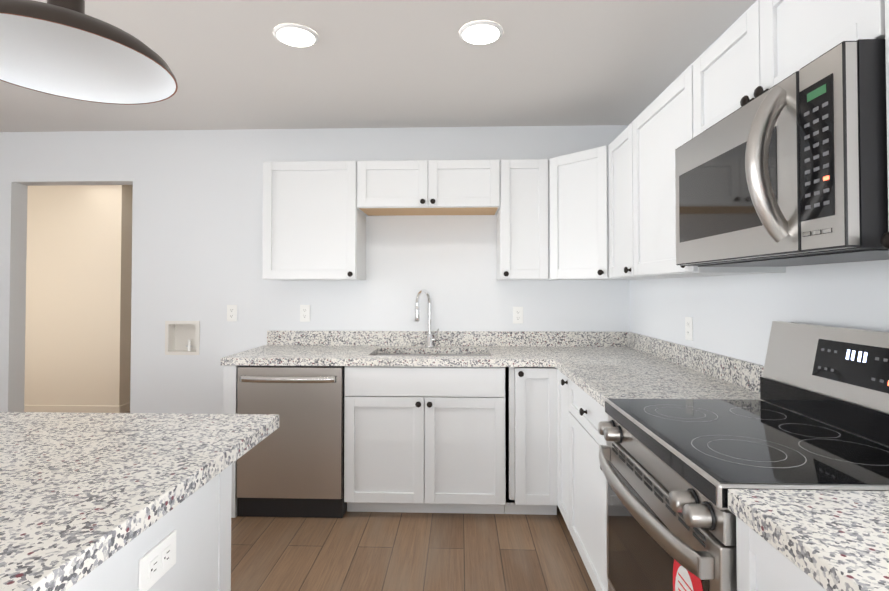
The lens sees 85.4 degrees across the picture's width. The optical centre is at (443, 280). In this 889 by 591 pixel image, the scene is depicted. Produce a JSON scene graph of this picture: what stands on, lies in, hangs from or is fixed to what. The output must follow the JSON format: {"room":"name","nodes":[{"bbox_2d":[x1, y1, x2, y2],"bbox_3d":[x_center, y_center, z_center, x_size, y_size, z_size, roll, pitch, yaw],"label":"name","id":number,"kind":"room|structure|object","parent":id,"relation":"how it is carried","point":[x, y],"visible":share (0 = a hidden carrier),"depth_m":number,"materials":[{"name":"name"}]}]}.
{"room":"kitchen","nodes":[
{"label":"kitchen","id":0,"kind":"room"},
{"bbox_2d":[24,185,132,405],"bbox_3d":[-3.384,0.151,3.611,3.250,2.450,0.002,0,-1,2],"label":"wall","id":1,"kind":"structure","parent":0,"point":[78,297],"depth_m":3.57,"materials":[{"name":"beige paint"}]},
{"bbox_2d":[24,405,121,412],"bbox_3d":[-4.162,1.353,5.037,1.594,0.094,0.018,0,-1,2],"label":"baseboard","id":2,"kind":"structure","parent":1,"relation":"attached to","point":[27,408],"depth_m":5.02,"materials":[{"name":"white wood"}]},
{"bbox_2d":[122,402,129,412],"bbox_3d":[-3.352,1.363,5.594,0.014,0.094,1.129,0,-1,2],"label":"baseboard","id":3,"kind":"structure","parent":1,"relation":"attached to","point":[124,408],"depth_m":5.10,"materials":[{"name":"white"}]},
{"bbox_2d":[0,0,756,131],"bbox_3d":[-2.037,-1.139,-0.145,6.400,0.001,7.200,0,-1,2],"label":"ceiling","id":4,"kind":"structure","parent":0,"point":[234,64],"depth_m":2.43,"materials":[{"name":"white paint"}]},
{"bbox_2d":[0,0,177,104],"bbox_3d":[-0.771,-0.776,0.987,0.401,0.684,0.401,0,-1,2],"label":"pendant light","id":5,"kind":"object","parent":4,"relation":"hanging from","point":[70,49],"visible":1,"depth_m":1.05,"materials":[{"name":"brown metal"}]},
{"bbox_2d":[273,23,317,46],"bbox_3d":[-0.662,-1.093,2.159,0.194,0.010,0.194,0,-1,2],"label":"recessed light","id":6,"kind":"object","parent":4,"relation":"in","point":[296,35],"visible":0.98,"depth_m":2.14,"materials":[{"name":"white plastic"}]},
{"bbox_2d":[459,20,502,44],"bbox_3d":[0.166,-1.094,2.136,0.194,0.010,0.194,0,-1,2],"label":"recessed light","id":7,"kind":"object","parent":4,"relation":"in","point":[482,32],"visible":0.94,"depth_m":2.12,"materials":[{"name":"white plastic"}]},
{"bbox_2d":[231,506,595,590],"bbox_3d":[-2.035,1.312,-0.122,6.400,0.001,7.330,0,-1,2],"label":"floor","id":8,"kind":"structure","parent":0,"point":[377,551],"depth_m":2.39,"materials":[{"name":"brown wood"}]},
{"bbox_2d":[0,412,278,590],"bbox_3d":[-1.489,0.862,0.378,1.858,0.914,2.351,0,-1,2],"label":"kitchen island","id":9,"kind":"object","parent":8,"relation":"on","point":[98,501],"visible":1,"depth_m":1.05,"materials":[{"name":"white stone"}]},
{"bbox_2d":[138,530,175,590],"bbox_3d":[-0.577,0.571,0.977,0.008,0.072,0.117,0,-1,2],"label":"electrical outlet","id":10,"kind":"object","parent":9,"relation":"attached to","point":[157,562],"visible":1,"depth_m":0.97,"materials":[{"name":"white plastic"}]},
{"bbox_2d":[236,365,346,517],"bbox_3d":[-0.874,0.930,3.025,0.611,0.865,0.654,0,-1,2],"label":"dishwasher","id":11,"kind":"object","parent":8,"relation":"on","point":[292,465],"visible":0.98,"depth_m":2.75,"materials":[{"name":"silver metal"}]},
{"bbox_2d":[355,366,502,513],"bbox_3d":[-0.073,0.930,3.041,0.975,0.870,0.619,0,-1,2],"label":"base cabinet","id":12,"kind":"object","parent":8,"relation":"on","point":[471,440],"depth_m":2.74,"materials":[{"name":"white wood"}]},
{"bbox_2d":[221,289,663,366],"bbox_3d":[-0.001,0.367,3.031,2.543,0.628,0.658,0,-1,2],"label":"countertop","id":13,"kind":"structure","parent":12,"relation":"on","point":[437,348],"depth_m":3.24,"materials":[{"name":"stone"}]},
{"bbox_2d":[414,289,438,346],"bbox_3d":[-0.110,0.256,3.224,0.156,0.397,0.201,0,-1,2],"label":"faucet","id":14,"kind":"object","parent":13,"relation":"on","point":[429,338],"depth_m":3.29,"materials":[{"name":"silver metal"}]},
{"bbox_2d":[377,354,488,355],"bbox_3d":[-0.079,0.588,3.046,0.748,0.187,0.378,0,-1,2],"label":"sink","id":15,"kind":"object","parent":13,"relation":"in","point":[377,354],"depth_m":3.23,"materials":[{"name":"silver metal"}]},
{"bbox_2d":[503,367,546,514],"bbox_3d":[0.516,0.930,2.996,0.306,0.870,0.669,0,-1,2],"label":"base cabinet","id":16,"kind":"object","parent":8,"relation":"on","point":[524,404],"depth_m":2.72,"materials":[{"name":"white wood"}]},
{"bbox_2d":[547,368,570,533],"bbox_3d":[0.920,0.922,2.532,0.666,0.870,0.371,0,-1,2],"label":"base cabinet","id":17,"kind":"object","parent":8,"relation":"on","point":[558,388],"depth_m":2.67,"materials":[{"name":"white wood"}]},
{"bbox_2d":[567,377,602,590],"bbox_3d":[0.928,0.914,2.090,0.620,0.870,0.751,0,-1,2],"label":"base cabinet","id":18,"kind":"object","parent":8,"relation":"on","point":[586,413],"depth_m":2.09,"materials":[{"name":"white wood"}]},
{"bbox_2d":[549,337,788,410],"bbox_3d":[0.917,0.407,2.196,0.653,0.144,0.948,0,-1,2],"label":"countertop","id":19,"kind":"structure","parent":18,"relation":"on","point":[604,368],"depth_m":2.24,"materials":[{"name":"stone"}]},
{"bbox_2d":[603,407,607,590],"bbox_3d":[0.902,0.901,1.328,0.620,0.870,0.896,0,-1,2],"label":"base cabinet","id":20,"kind":"object","parent":8,"relation":"on","point":[605,417],"depth_m":1.85,"materials":[{"name":"white wood"}]},
{"bbox_2d":[598,321,888,590],"bbox_3d":[0.841,0.738,1.333,0.690,1.198,0.762,0,-1,2],"label":"range","id":21,"kind":"object","parent":8,"relation":"on","point":[674,470],"visible":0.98,"depth_m":1.29,"materials":[{"name":"silver metal"}]},
{"bbox_2d":[736,516,826,590],"bbox_3d":[0.872,0.885,0.442,0.620,0.870,1.000,0,-1,2],"label":"base cabinet","id":22,"kind":"object","parent":8,"relation":"on","point":[760,566],"depth_m":0.88,"materials":[{"name":"white wood"}]},
{"bbox_2d":[728,489,888,590],"bbox_3d":[0.866,0.377,0.446,0.635,0.144,1.011,0,-1,2],"label":"countertop","id":23,"kind":"structure","parent":22,"relation":"on","point":[832,540],"depth_m":0.81,"materials":[{"name":"stone"}]},
{"bbox_2d":[0,0,888,447],"bbox_3d":[-2.035,0.087,-0.101,6.400,2.450,7.330,0,-1,2],"label":"wall","id":24,"kind":"structure","parent":0,"point":[198,228],"depth_m":3.40,"materials":[{"name":"white paint"}]},
{"bbox_2d":[165,321,199,354],"bbox_3d":[-1.857,0.410,3.458,0.248,0.242,0.074,0,-1,2],"label":"washer outlet box","id":25,"kind":"object","parent":24,"relation":"attached to","point":[182,337],"visible":0.98,"depth_m":3.47,"materials":[{"name":"white plastic"}]},
{"bbox_2d":[227,305,236,320],"bbox_3d":[-1.500,0.233,3.411,0.072,0.117,0.008,0,-1,2],"label":"electrical outlet","id":26,"kind":"object","parent":24,"relation":"attached to","point":[231,312],"visible":1,"depth_m":3.41,"materials":[{"name":"white plastic"}]},
{"bbox_2d":[300,305,309,321],"bbox_3d":[-0.978,0.232,3.393,0.072,0.117,0.008,0,-1,2],"label":"electrical outlet","id":27,"kind":"object","parent":24,"relation":"attached to","point":[304,313],"visible":1,"depth_m":3.39,"materials":[{"name":"white plastic"}]},
{"bbox_2d":[262,161,365,279],"bbox_3d":[-0.856,-0.383,3.240,0.609,0.762,0.325,0,-1,2],"label":"upper cabinet","id":28,"kind":"object","parent":24,"relation":"attached to","point":[314,228],"depth_m":3.09,"materials":[{"name":"white wood"}]},
{"bbox_2d":[358,160,497,215],"bbox_3d":[-0.094,-0.613,3.218,0.912,0.304,0.325,0,-1,2],"label":"upper cabinet","id":29,"kind":"object","parent":24,"relation":"attached to","point":[399,187],"depth_m":3.06,"materials":[{"name":"white wood"}]},
{"bbox_2d":[494,159,537,279],"bbox_3d":[0.542,-0.385,3.168,0.360,0.762,0.374,0,-1,2],"label":"upper cabinet","id":30,"kind":"object","parent":24,"relation":"attached to","point":[517,214],"depth_m":3.04,"materials":[{"name":"white wood"}]},
{"bbox_2d":[513,307,522,323],"bbox_3d":[0.517,0.241,3.342,0.072,0.117,0.008,0,-1,2],"label":"electrical outlet","id":31,"kind":"object","parent":24,"relation":"attached to","point":[517,315],"visible":1,"depth_m":3.34,"materials":[{"name":"white plastic"}]},
{"bbox_2d":[538,147,601,279],"bbox_3d":[0.935,-0.387,3.007,0.670,0.762,0.671,0,-1,2],"label":"upper cabinet","id":32,"kind":"object","parent":24,"relation":"attached to","point":[569,185],"depth_m":2.92,"materials":[{"name":"white wood"}]},
{"bbox_2d":[602,121,633,279],"bbox_3d":[1.067,-0.396,2.535,0.373,0.762,0.497,0,-1,2],"label":"upper cabinet","id":33,"kind":"object","parent":24,"relation":"attached to","point":[607,212],"depth_m":2.60,"materials":[{"name":"white wood"}]},
{"bbox_2d":[685,317,692,340],"bbox_3d":[1.249,0.246,2.454,0.008,0.117,0.072,0,-1,2],"label":"electrical outlet","id":34,"kind":"object","parent":24,"relation":"attached to","point":[688,328],"visible":1,"depth_m":2.44,"materials":[{"name":"white plastic"}]},
{"bbox_2d":[634,67,785,279],"bbox_3d":[1.076,-0.403,2.074,0.324,0.762,0.670,0,-1,2],"label":"upper cabinet","id":35,"kind":"object","parent":24,"relation":"attached to","point":[663,127],"depth_m":2.05,"materials":[{"name":"white wood"}]},
{"bbox_2d":[690,0,881,139],"bbox_3d":[1.051,-0.640,1.351,0.324,0.315,0.783,0,-1,2],"label":"upper cabinet","id":36,"kind":"object","parent":24,"relation":"attached to","point":[773,40],"depth_m":1.32,"materials":[{"name":"white wood"}]},
{"bbox_2d":[675,39,888,266],"bbox_3d":[0.963,-0.266,1.341,0.497,0.424,0.762,0,-1,2],"label":"microwave","id":37,"kind":"object","parent":36,"relation":"attached to","point":[790,170],"visible":1,"depth_m":1.11,"materials":[{"name":"silver metal"}]},
{"bbox_2d":[881,0,888,248],"bbox_3d":[1.025,-0.429,0.574,0.324,0.762,0.761,0,-1,2],"label":"upper cabinet","id":38,"kind":"object","parent":24,"relation":"attached to","point":[885,3],"depth_m":0.95,"materials":[{"name":"white wood"}]}
]}

